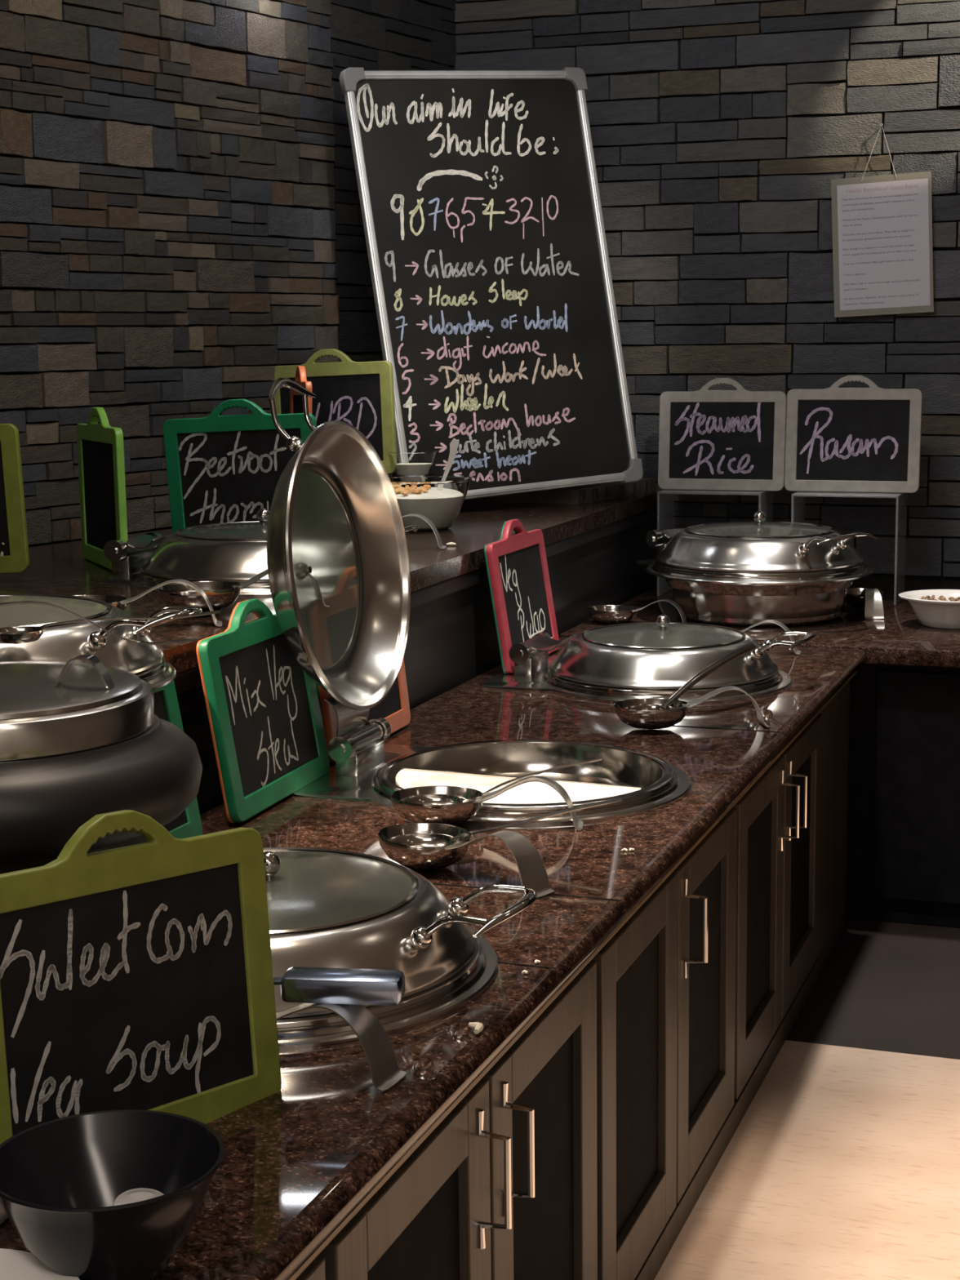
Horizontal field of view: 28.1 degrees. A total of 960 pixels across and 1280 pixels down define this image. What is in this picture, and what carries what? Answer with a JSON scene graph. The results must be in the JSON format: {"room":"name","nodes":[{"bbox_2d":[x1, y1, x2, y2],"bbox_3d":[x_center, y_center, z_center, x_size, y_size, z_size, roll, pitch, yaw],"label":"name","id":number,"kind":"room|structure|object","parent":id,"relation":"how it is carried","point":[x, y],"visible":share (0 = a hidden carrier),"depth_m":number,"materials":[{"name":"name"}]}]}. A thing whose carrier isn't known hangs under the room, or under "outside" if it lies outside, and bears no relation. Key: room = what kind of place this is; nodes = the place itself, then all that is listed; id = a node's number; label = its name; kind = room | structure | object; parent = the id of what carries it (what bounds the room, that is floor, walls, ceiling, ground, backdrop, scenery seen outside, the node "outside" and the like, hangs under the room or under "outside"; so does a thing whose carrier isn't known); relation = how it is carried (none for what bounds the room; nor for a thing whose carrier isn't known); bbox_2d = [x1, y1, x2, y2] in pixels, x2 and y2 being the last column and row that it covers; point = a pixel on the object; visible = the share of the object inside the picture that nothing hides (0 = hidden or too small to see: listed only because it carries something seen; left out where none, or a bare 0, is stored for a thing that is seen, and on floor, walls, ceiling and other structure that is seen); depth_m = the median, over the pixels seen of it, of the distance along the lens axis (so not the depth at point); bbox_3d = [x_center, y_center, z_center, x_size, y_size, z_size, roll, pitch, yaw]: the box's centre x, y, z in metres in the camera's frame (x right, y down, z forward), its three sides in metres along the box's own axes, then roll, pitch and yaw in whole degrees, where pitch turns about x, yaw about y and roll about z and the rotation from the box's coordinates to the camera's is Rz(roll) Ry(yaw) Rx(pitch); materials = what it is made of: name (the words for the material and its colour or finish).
{"room":"buffet restaurant","nodes":[
{"label":"buffet restaurant","id":0,"kind":"room"},
{"bbox_2d":[0,0,339,546],"bbox_3d":[-2.250,-0.355,2.436,0.129,2.750,6.595,5,11,33],"label":"wall","id":1,"kind":"structure","parent":0,"point":[167,221],"depth_m":4.50,"materials":[{"name":"black stone"}]},
{"bbox_2d":[325,0,458,475],"bbox_3d":[-0.261,-0.856,5.435,0.119,2.750,0.679,4,10,29],"label":"wall","id":2,"kind":"structure","parent":0,"point":[367,34],"depth_m":5.18,"materials":[{"name":"black"}]},
{"bbox_2d":[453,0,959,591],"bbox_3d":[2.119,-0.811,4.969,4.607,2.750,0.131,3,10,20],"label":"wall","id":3,"kind":"structure","parent":0,"point":[721,131],"depth_m":5.34,"materials":[{"name":"black stone"}]},
{"bbox_2d":[831,123,933,317],"bbox_3d":[1.094,-1.137,5.215,0.283,0.513,0.030,3,10,20],"label":"notice","id":4,"kind":"object","parent":3,"relation":"attached to","point":[882,225],"visible":1,"depth_m":5.21,"materials":[{"name":"white paper"}]},
{"bbox_2d":[653,917,959,1279],"bbox_3d":[0.046,1.072,2.204,6.500,0.050,7.400,3,10,20],"label":"floor","id":5,"kind":"structure","parent":0,"point":[843,1163],"depth_m":3.31,"materials":[{"name":"beige wood"}]},
{"bbox_2d":[295,1257,325,1279],"bbox_3d":[-0.579,0.858,1.451,0.729,0.624,0.845,3,10,20],"label":"base cabinet","id":6,"kind":"object","parent":5,"relation":"on","point":[315,1270],"visible":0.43,"depth_m":1.66,"materials":[{"name":"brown wood"}]},
{"bbox_2d":[0,636,866,1279],"bbox_3d":[-0.152,0.332,2.617,0.738,0.036,4.060,3,10,20],"label":"countertop","id":7,"kind":"structure","parent":6,"relation":"on","point":[299,1159],"depth_m":2.39,"materials":[{"name":"brown stone"}]},
{"bbox_2d":[0,1203,8,1224],"bbox_3d":[-0.427,0.456,1.546,0.142,0.065,0.034,-9,12,-41],"label":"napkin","id":8,"kind":"object","parent":7,"relation":"on","point":[3,1216],"visible":0.03,"depth_m":1.58,"materials":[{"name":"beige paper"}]},
{"bbox_2d":[0,1248,79,1279],"bbox_3d":[-0.382,0.497,1.377,0.196,0.033,0.196,3,10,20],"label":"plate","id":9,"kind":"object","parent":7,"relation":"on","point":[15,1264],"visible":0.7,"depth_m":1.45,"materials":[{"name":"white ceramic"}]},
{"bbox_2d":[0,654,202,874],"bbox_3d":[-0.510,0.210,2.028,0.434,0.398,0.434,3,10,20],"label":"pot","id":10,"kind":"object","parent":7,"relation":"on","point":[79,742],"visible":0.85,"depth_m":1.89,"materials":[{"name":"black metal"}]},
{"bbox_2d":[0,1109,224,1279],"bbox_3d":[-0.285,0.437,1.470,0.180,0.090,0.180,3,10,20],"label":"bowl","id":11,"kind":"object","parent":7,"relation":"on","point":[62,1179],"visible":1,"depth_m":1.50,"materials":[{"name":"black plastic"}]},
{"bbox_2d":[114,1187,164,1205],"bbox_3d":[-0.253,0.441,1.442,0.040,0.060,0.012,-1,9,0],"label":"spoon","id":12,"kind":"object","parent":11,"relation":"in","point":[135,1195],"visible":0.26,"depth_m":1.44,"materials":[{"name":"white ceramic"}]},
{"bbox_2d":[0,809,281,1144],"bbox_3d":[-0.335,0.309,1.741,0.101,0.314,0.364,7,12,38],"label":"menu sign","id":13,"kind":"object","parent":7,"relation":"on","point":[140,976],"visible":0.99,"depth_m":1.73,"materials":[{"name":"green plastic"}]},
{"bbox_2d":[152,680,202,839],"bbox_3d":[-0.494,0.173,2.613,0.066,0.292,0.364,3,10,20],"label":"menu sign","id":14,"kind":"object","parent":7,"relation":"on","point":[188,824],"visible":0.16,"depth_m":2.75,"materials":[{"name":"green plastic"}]},
{"bbox_2d":[195,598,329,822],"bbox_3d":[-0.337,0.093,3.010,0.069,0.314,0.364,2,9,18],"label":"menu sign","id":15,"kind":"object","parent":7,"relation":"on","point":[264,717],"visible":0.94,"depth_m":2.97,"materials":[{"name":"green plastic"}]},
{"bbox_2d":[275,1003,406,1092],"bbox_3d":[-0.215,0.388,1.923,0.291,0.075,0.120,3,10,23],"label":"spoon rest","id":16,"kind":"object","parent":7,"relation":"on","point":[385,1073],"visible":0.34,"depth_m":1.88,"materials":[{"name":"metal"}]},
{"bbox_2d":[273,966,404,1005],"bbox_3d":[-0.209,0.347,1.908,0.270,0.040,0.084,0,9,7],"label":"handle","id":17,"kind":"object","parent":16,"relation":"on","point":[349,986],"visible":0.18,"depth_m":1.88,"materials":[{"name":"metal"}]},
{"bbox_2d":[315,656,410,763],"bbox_3d":[-0.212,0.028,3.402,0.052,0.315,0.364,2,10,19],"label":"menu sign","id":18,"kind":"object","parent":7,"relation":"on","point":[394,708],"visible":0.19,"depth_m":3.50,"materials":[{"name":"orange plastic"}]},
{"bbox_2d":[263,847,537,1049],"bbox_3d":[-0.239,0.328,2.212,0.628,0.174,0.523,3,10,20],"label":"chafing dish","id":19,"kind":"object","parent":7,"relation":"on","point":[327,908],"visible":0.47,"depth_m":2.10,"materials":[{"name":"metal"}]},
{"bbox_2d":[377,822,554,898],"bbox_3d":[-0.022,0.282,2.579,0.286,0.074,0.118,8,12,43],"label":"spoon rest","id":20,"kind":"object","parent":7,"relation":"on","point":[531,869],"visible":0.95,"depth_m":2.57,"materials":[{"name":"metal"}]},
{"bbox_2d":[377,822,471,869],"bbox_3d":[-0.075,0.288,2.631,0.139,0.045,0.118,8,12,43],"label":"bowl","id":21,"kind":"object","parent":20,"relation":"on","point":[418,857],"depth_m":2.59,"materials":[{"name":"metal"}]},
{"bbox_2d":[386,798,622,846],"bbox_3d":[0.034,0.263,2.654,0.338,0.066,0.088,-3,9,-13],"label":"ladle","id":22,"kind":"object","parent":20,"relation":"in","point":[412,839],"visible":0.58,"depth_m":2.66,"materials":[{"name":"metal"}]},
{"bbox_2d":[386,833,457,846],"bbox_3d":[-0.081,0.288,2.630,0.101,0.026,0.088,-3,9,-13],"label":"bowl","id":23,"kind":"object","parent":22,"relation":"on","point":[412,839],"depth_m":2.66,"materials":[{"name":"metal"}]},
{"bbox_2d":[468,1022,483,1034],"bbox_3d":[-0.003,0.405,2.008,0.014,0.010,0.025,-4,10,-18],"label":"grain","id":24,"kind":"object","parent":7,"relation":"on","point":[478,1027],"visible":1,"depth_m":2.00,"materials":[{"name":"beige food"}]},
{"bbox_2d":[266,377,691,825],"bbox_3d":[0.002,-0.077,3.100,0.686,0.690,0.536,4,10,25],"label":"chafing dish","id":25,"kind":"object","parent":7,"relation":"on","point":[335,527],"visible":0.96,"depth_m":3.23,"materials":[{"name":"metal"}]},
{"bbox_2d":[395,769,639,804],"bbox_3d":[0.027,0.256,3.009,0.416,0.045,0.181,3,10,23],"label":"food","id":26,"kind":"object","parent":25,"relation":"in","point":[529,793],"visible":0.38,"depth_m":3.02,"materials":[{"name":"white food"}]},
{"bbox_2d":[401,767,641,789],"bbox_3d":[0.062,0.243,3.092,0.414,0.046,0.003,3,10,23],"label":"divider","id":27,"kind":"object","parent":25,"relation":"in","point":[402,768],"visible":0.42,"depth_m":3.10,"materials":[{"name":"metal"}]},
{"bbox_2d":[390,775,583,830],"bbox_3d":[0.009,0.240,2.845,0.286,0.074,0.118,0,9,6],"label":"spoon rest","id":28,"kind":"object","parent":7,"relation":"on","point":[455,814],"visible":0.9,"depth_m":2.82,"materials":[{"name":"metal"}]},
{"bbox_2d":[390,786,484,825],"bbox_3d":[-0.063,0.252,2.854,0.139,0.045,0.118,0,9,6],"label":"bowl","id":29,"kind":"object","parent":28,"relation":"on","point":[455,814],"depth_m":2.82,"materials":[{"name":"metal"}]},
{"bbox_2d":[399,757,601,804],"bbox_3d":[0.030,0.220,2.846,0.302,0.091,0.088,0,9,3],"label":"ladle","id":30,"kind":"object","parent":28,"relation":"in","point":[423,798],"visible":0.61,"depth_m":2.88,"materials":[{"name":"metal"}]},
{"bbox_2d":[399,794,466,804],"bbox_3d":[-0.070,0.252,2.857,0.101,0.026,0.088,0,9,3],"label":"bowl","id":31,"kind":"object","parent":30,"relation":"on","point":[423,798],"depth_m":2.89,"materials":[{"name":"metal"}]},
{"bbox_2d":[484,519,559,673],"bbox_3d":[0.093,-0.107,4.228,0.067,0.315,0.365,2,10,19],"label":"menu sign","id":32,"kind":"object","parent":7,"relation":"on","point":[517,565],"visible":0.94,"depth_m":4.19,"materials":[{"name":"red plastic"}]},
{"bbox_2d":[521,969,528,973],"bbox_3d":[0.051,0.378,2.188,0.008,0.004,0.007,-1,9,-3],"label":"grain","id":33,"kind":"object","parent":7,"relation":"on","point":[524,971],"visible":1,"depth_m":2.19,"materials":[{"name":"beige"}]},
{"bbox_2d":[534,960,541,964],"bbox_3d":[0.066,0.372,2.224,0.008,0.004,0.007,-6,11,-31],"label":"grain","id":34,"kind":"object","parent":7,"relation":"on","point":[535,961],"visible":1,"depth_m":2.22,"materials":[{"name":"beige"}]},
{"bbox_2d":[288,671,856,1279],"bbox_3d":[0.164,0.375,2.510,0.027,0.020,4.060,3,10,20],"label":"trim","id":35,"kind":"structure","parent":7,"relation":"attached to","point":[300,1270],"depth_m":2.11,"materials":[{"name":"brown wood"}]},
{"bbox_2d":[480,614,816,703],"bbox_3d":[0.371,0.033,4.026,0.664,0.174,0.536,3,10,20],"label":"chafing dish","id":36,"kind":"object","parent":7,"relation":"on","point":[619,662],"visible":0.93,"depth_m":3.88,"materials":[{"name":"metal"}]},
{"bbox_2d":[613,685,769,729],"bbox_3d":[0.388,0.126,3.534,0.286,0.074,0.118,-1,9,-4],"label":"spoon rest","id":37,"kind":"object","parent":7,"relation":"on","point":[642,719],"visible":1,"depth_m":3.50,"materials":[{"name":"metal"}]},
{"bbox_2d":[613,697,688,729],"bbox_3d":[0.315,0.140,3.530,0.139,0.045,0.118,-1,9,-4],"label":"bowl","id":38,"kind":"object","parent":37,"relation":"on","point":[642,719],"depth_m":3.49,"materials":[{"name":"metal"}]},
{"bbox_2d":[623,643,755,710],"bbox_3d":[0.402,0.084,3.620,0.092,0.110,0.380,8,12,42],"label":"ladle","id":39,"kind":"object","parent":37,"relation":"in","point":[748,647],"visible":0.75,"depth_m":3.62,"materials":[{"name":"metal"}]},
{"bbox_2d":[623,704,674,710],"bbox_3d":[0.309,0.141,3.528,0.092,0.028,0.106,8,12,42],"label":"bowl","id":40,"kind":"object","parent":39,"relation":"on","point":[642,707],"depth_m":3.57,"materials":[{"name":"metal"}]},
{"bbox_2d":[740,619,800,654],"bbox_3d":[0.584,-0.009,4.364,0.286,0.074,0.118,2,9,14],"label":"spoon rest","id":41,"kind":"object","parent":7,"relation":"on","point":[797,651],"visible":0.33,"depth_m":4.34,"materials":[{"name":"metal"}]},
{"bbox_2d":[316,960,597,1279],"bbox_3d":[-0.294,0.729,2.236,0.729,0.624,0.845,3,10,20],"label":"base cabinet","id":42,"kind":"object","parent":5,"relation":"on","point":[504,1187],"visible":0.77,"depth_m":2.13,"materials":[{"name":"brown wood"}]},
{"bbox_2d":[591,807,737,1279],"bbox_3d":[-0.009,0.601,3.021,0.729,0.624,0.845,3,10,20],"label":"base cabinet","id":43,"kind":"object","parent":5,"relation":"on","point":[666,978],"visible":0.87,"depth_m":2.86,"materials":[{"name":"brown wood"}]},
{"bbox_2d":[733,713,822,1130],"bbox_3d":[0.276,0.473,3.806,0.729,0.624,0.845,3,10,20],"label":"base cabinet","id":44,"kind":"object","parent":5,"relation":"on","point":[779,817],"visible":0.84,"depth_m":3.63,"materials":[{"name":"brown wood"}]},
{"bbox_2d":[817,680,849,975],"bbox_3d":[0.463,0.379,4.382,0.688,0.624,0.370,3,10,20],"label":"filler panel","id":45,"kind":"object","parent":5,"relation":"on","point":[835,733],"visible":0.21,"depth_m":4.26,"materials":[{"name":"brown wood"}]},
{"bbox_2d":[845,663,959,927],"bbox_3d":[1.780,0.315,4.682,2.960,0.624,0.955,3,10,20],"label":"base cabinet","id":46,"kind":"object","parent":5,"relation":"on","point":[903,834],"visible":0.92,"depth_m":4.47,"materials":[{"name":"black wood"}]},
{"bbox_2d":[559,586,959,667],"bbox_3d":[1.759,-0.009,4.607,2.975,0.039,1.010,3,10,20],"label":"countertop","id":47,"kind":"structure","parent":46,"relation":"on","point":[899,638],"depth_m":4.60,"materials":[{"name":"brown stone"}]},
{"bbox_2d":[586,599,686,624],"bbox_3d":[0.393,-0.069,4.781,0.257,0.066,0.106,2,9,16],"label":"spoon rest","id":48,"kind":"object","parent":47,"relation":"on","point":[603,614],"visible":0.92,"depth_m":4.76,"materials":[{"name":"metal"}]},
{"bbox_2d":[586,604,636,624],"bbox_3d":[0.330,-0.060,4.800,0.125,0.041,0.106,2,9,16],"label":"bowl","id":49,"kind":"object","parent":48,"relation":"on","point":[603,614],"depth_m":4.77,"materials":[{"name":"metal"}]},
{"bbox_2d":[657,489,773,596],"bbox_3d":[0.646,-0.269,5.284,0.285,0.288,0.165,3,10,20],"label":"acrylic stand","id":50,"kind":"object","parent":47,"relation":"on","point":[665,498],"visible":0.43,"depth_m":5.25,"materials":[{"name":"white"}]},
{"bbox_2d":[657,377,786,491],"bbox_3d":[0.658,-0.560,5.228,0.349,0.304,0.039,3,10,20],"label":"menu sign","id":51,"kind":"object","parent":50,"relation":"on","point":[714,440],"visible":1,"depth_m":5.22,"materials":[{"name":"grey plastic"}]},
{"bbox_2d":[636,511,876,626],"bbox_3d":[0.710,-0.194,4.875,0.570,0.267,0.685,-7,11,-34],"label":"chafing dish","id":52,"kind":"object","parent":47,"relation":"on","point":[740,574],"visible":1,"depth_m":4.70,"materials":[{"name":"metal"}]},
{"bbox_2d":[791,491,906,605],"bbox_3d":[0.988,-0.252,5.149,0.280,0.288,0.170,3,10,20],"label":"acrylic stand","id":53,"kind":"object","parent":47,"relation":"on","point":[797,500],"visible":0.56,"depth_m":5.09,"materials":[{"name":"white"}]},
{"bbox_2d":[784,374,922,493],"bbox_3d":[0.993,-0.549,5.117,0.357,0.310,0.042,3,10,20],"label":"menu sign","id":54,"kind":"object","parent":53,"relation":"on","point":[837,439],"visible":1,"depth_m":5.11,"materials":[{"name":"grey plastic"}]},
{"bbox_2d":[844,587,884,619],"bbox_3d":[0.991,-0.107,4.933,0.112,0.070,0.271,0,9,2],"label":"spoon rest","id":55,"kind":"object","parent":47,"relation":"on","point":[870,599],"visible":0.9,"depth_m":4.83,"materials":[{"name":"metal"}]},
{"bbox_2d":[898,589,959,629],"bbox_3d":[1.154,-0.072,4.682,0.264,0.075,0.224,3,10,20],"label":"bowl","id":56,"kind":"object","parent":47,"relation":"on","point":[945,615],"visible":0.94,"depth_m":4.63,"materials":[{"name":"white ceramic"}]},
{"bbox_2d":[919,595,959,601],"bbox_3d":[1.154,-0.074,4.682,0.183,0.062,0.154,3,10,20],"label":"relish","id":57,"kind":"object","parent":56,"relation":"in","point":[940,597],"visible":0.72,"depth_m":4.68,"materials":[{"name":"beige food"}]},
{"bbox_3d":[-1.939,1.152,1.861,3.000,0.048,5.400,3,10,20],"label":"floor","id":58,"kind":"structure","parent":0,"visible":0},
{"bbox_2d":[0,491,657,814],"bbox_3d":[-1.177,0.379,3.535,1.808,0.930,5.060,3,10,20],"label":"shelf","id":59,"kind":"object","parent":58,"relation":"on","point":[593,549],"visible":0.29,"depth_m":4.06,"materials":[{"name":"stone"}]},
{"bbox_2d":[0,423,30,573],"bbox_3d":[-1.034,-0.273,3.626,0.376,0.324,0.026,1,9,10],"label":"menu sign","id":60,"kind":"object","parent":59,"relation":"on","point":[14,544],"visible":1,"depth_m":3.60,"materials":[{"name":"green plastic"}]},
{"bbox_2d":[0,594,202,690],"bbox_3d":[-0.669,0.005,2.563,0.553,0.171,0.513,-4,10,-21],"label":"chafing dish","id":61,"kind":"object","parent":59,"relation":"on","point":[64,642],"visible":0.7,"depth_m":2.47,"materials":[{"name":"metal"}]},
{"bbox_2d":[0,600,199,644],"bbox_3d":[-0.517,-0.016,2.297,0.374,0.065,0.060,-5,10,-27],"label":"ladle","id":62,"kind":"object","parent":61,"relation":"in","point":[184,640],"visible":1,"depth_m":2.33,"materials":[{"name":"metal"}]},
{"bbox_2d":[0,610,220,644],"bbox_3d":[-0.465,-0.015,2.392,0.293,0.024,0.060,-5,10,-24],"label":"ladle","id":63,"kind":"object","parent":61,"relation":"on","point":[16,634],"visible":0.99,"depth_m":2.37,"materials":[{"name":"metal"}]},
{"bbox_2d":[0,626,44,644],"bbox_3d":[-0.567,-0.004,2.347,0.069,0.018,0.060,-5,10,-24],"label":"bowl","id":64,"kind":"object","parent":63,"relation":"on","point":[16,634],"depth_m":2.33,"materials":[{"name":"metal"}]},
{"bbox_2d":[76,407,128,569],"bbox_3d":[-0.753,-0.304,3.820,0.015,0.315,0.359,-5,9,-23],"label":"menu sign","id":65,"kind":"object","parent":59,"relation":"on","point":[100,446],"visible":0.97,"depth_m":3.81,"materials":[{"name":"plastic"}]},
{"bbox_2d":[75,579,222,626],"bbox_3d":[-0.551,-0.055,3.024,0.286,0.074,0.118,-2,9,-6],"label":"spoon rest","id":66,"kind":"object","parent":59,"relation":"on","point":[119,602],"visible":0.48,"depth_m":3.04,"materials":[{"name":"metal"}]},
{"bbox_2d":[75,595,127,610],"bbox_3d":[-0.624,-0.041,3.018,0.139,0.045,0.118,-2,9,-6],"label":"bowl","id":67,"kind":"object","parent":66,"relation":"on","point":[119,602],"depth_m":3.06,"materials":[{"name":"metal"}]},
{"bbox_2d":[163,399,316,533],"bbox_3d":[-0.510,-0.356,4.127,0.374,0.323,0.023,3,10,21],"label":"menu sign","id":68,"kind":"object","parent":59,"relation":"on","point":[220,468],"visible":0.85,"depth_m":4.13,"materials":[{"name":"green plastic"}]},
{"bbox_2d":[156,568,329,612],"bbox_3d":[-0.394,-0.084,3.194,0.286,0.074,0.118,-4,10,-20],"label":"ladle","id":69,"kind":"object","parent":59,"relation":"on","point":[220,594],"visible":0.69,"depth_m":3.14,"materials":[{"name":"metal"}]},
{"bbox_2d":[156,581,241,612],"bbox_3d":[-0.462,-0.067,3.171,0.139,0.045,0.118,-4,10,-20],"label":"bowl","id":70,"kind":"object","parent":69,"relation":"on","point":[220,594],"depth_m":3.13,"materials":[{"name":"metal"}]},
{"bbox_2d":[101,508,418,596],"bbox_3d":[-0.402,-0.164,3.617,0.603,0.168,0.502,3,10,20],"label":"chafing dish","id":71,"kind":"object","parent":59,"relation":"on","point":[227,552],"visible":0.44,"depth_m":3.48,"materials":[{"name":"metal"}]},
{"bbox_2d":[401,513,446,549],"bbox_3d":[-0.216,-0.232,4.107,0.286,0.074,0.118,0,9,6],"label":"spoon rest","id":72,"kind":"object","parent":59,"relation":"on","point":[431,524],"visible":0.21,"depth_m":4.09,"materials":[{"name":"metal"}]},
{"bbox_2d":[388,474,471,531],"bbox_3d":[-0.138,-0.321,4.513,0.241,0.119,0.241,3,10,20],"label":"glass bowl","id":73,"kind":"object","parent":59,"relation":"on","point":[440,501],"visible":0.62,"depth_m":4.43,"materials":[{"name":"white"}]},
{"bbox_3d":[-0.139,-0.313,4.515,0.202,0.086,0.201,3,10,20],"label":"curd","id":74,"kind":"object","parent":73,"relation":"in","visible":0},
{"bbox_2d":[441,439,458,480],"bbox_3d":[-0.085,-0.395,4.507,0.074,0.149,0.036,1,9,8],"label":"spoon","id":75,"kind":"object","parent":74,"relation":"in","point":[455,444],"visible":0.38,"depth_m":4.50,"materials":[{"name":"metal"}]},
{"bbox_2d":[445,542,456,546],"bbox_3d":[-0.062,-0.207,4.146,0.022,0.008,0.010,-1,9,-3],"label":"grain","id":76,"kind":"object","parent":59,"relation":"on","point":[451,544],"visible":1,"depth_m":4.14,"materials":[{"name":"beige food"}]},
{"bbox_2d":[339,66,643,499],"bbox_3d":[0.042,-0.928,4.983,0.767,1.132,0.231,-6,10,-28],"label":"chalkboard","id":77,"kind":"object","parent":59,"relation":"on","point":[478,190],"visible":0.98,"depth_m":4.98,"materials":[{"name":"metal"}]},
{"bbox_2d":[464,477,656,504],"bbox_3d":[0.193,-0.424,5.391,0.476,0.040,0.425,4,10,27],"label":"plinth","id":78,"kind":"object","parent":59,"relation":"on","point":[602,491],"visible":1,"depth_m":5.21,"materials":[{"name":"stone"}]},
{"bbox_3d":[-0.429,-0.304,4.519,0.180,0.092,0.220,3,10,20],"label":"acrylic stand","id":79,"kind":"object","parent":59,"relation":"on","visible":0},
{"bbox_2d":[289,365,311,413],"bbox_3d":[-0.420,-0.493,4.495,0.025,0.294,0.310,-3,9,-12],"label":"menu sign","id":80,"kind":"object","parent":79,"relation":"on","point":[295,398],"visible":0.34,"depth_m":4.46,"materials":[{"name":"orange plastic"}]},
{"bbox_3d":[-0.168,-0.346,4.816,0.090,0.075,0.090,3,10,20],"label":"block","id":81,"kind":"object","parent":59,"relation":"on","visible":0},
{"bbox_2d":[389,449,436,475],"bbox_3d":[-0.169,-0.427,4.803,0.124,0.088,0.124,3,10,20],"label":"glass cup","id":82,"kind":"object","parent":81,"relation":"on","point":[421,462],"visible":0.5,"depth_m":4.76,"materials":[{"name":"white"}]},
{"bbox_3d":[-0.364,-0.367,4.873,0.260,0.103,0.120,3,10,20],"label":"acrylic stand","id":83,"kind":"object","parent":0,"visible":0},
{"bbox_2d":[267,348,396,474],"bbox_3d":[-0.374,-0.572,4.845,0.373,0.322,0.017,4,10,27],"label":"menu sign","id":84,"kind":"object","parent":83,"relation":"on","point":[360,394],"visible":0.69,"depth_m":4.80,"materials":[{"name":"plastic"}]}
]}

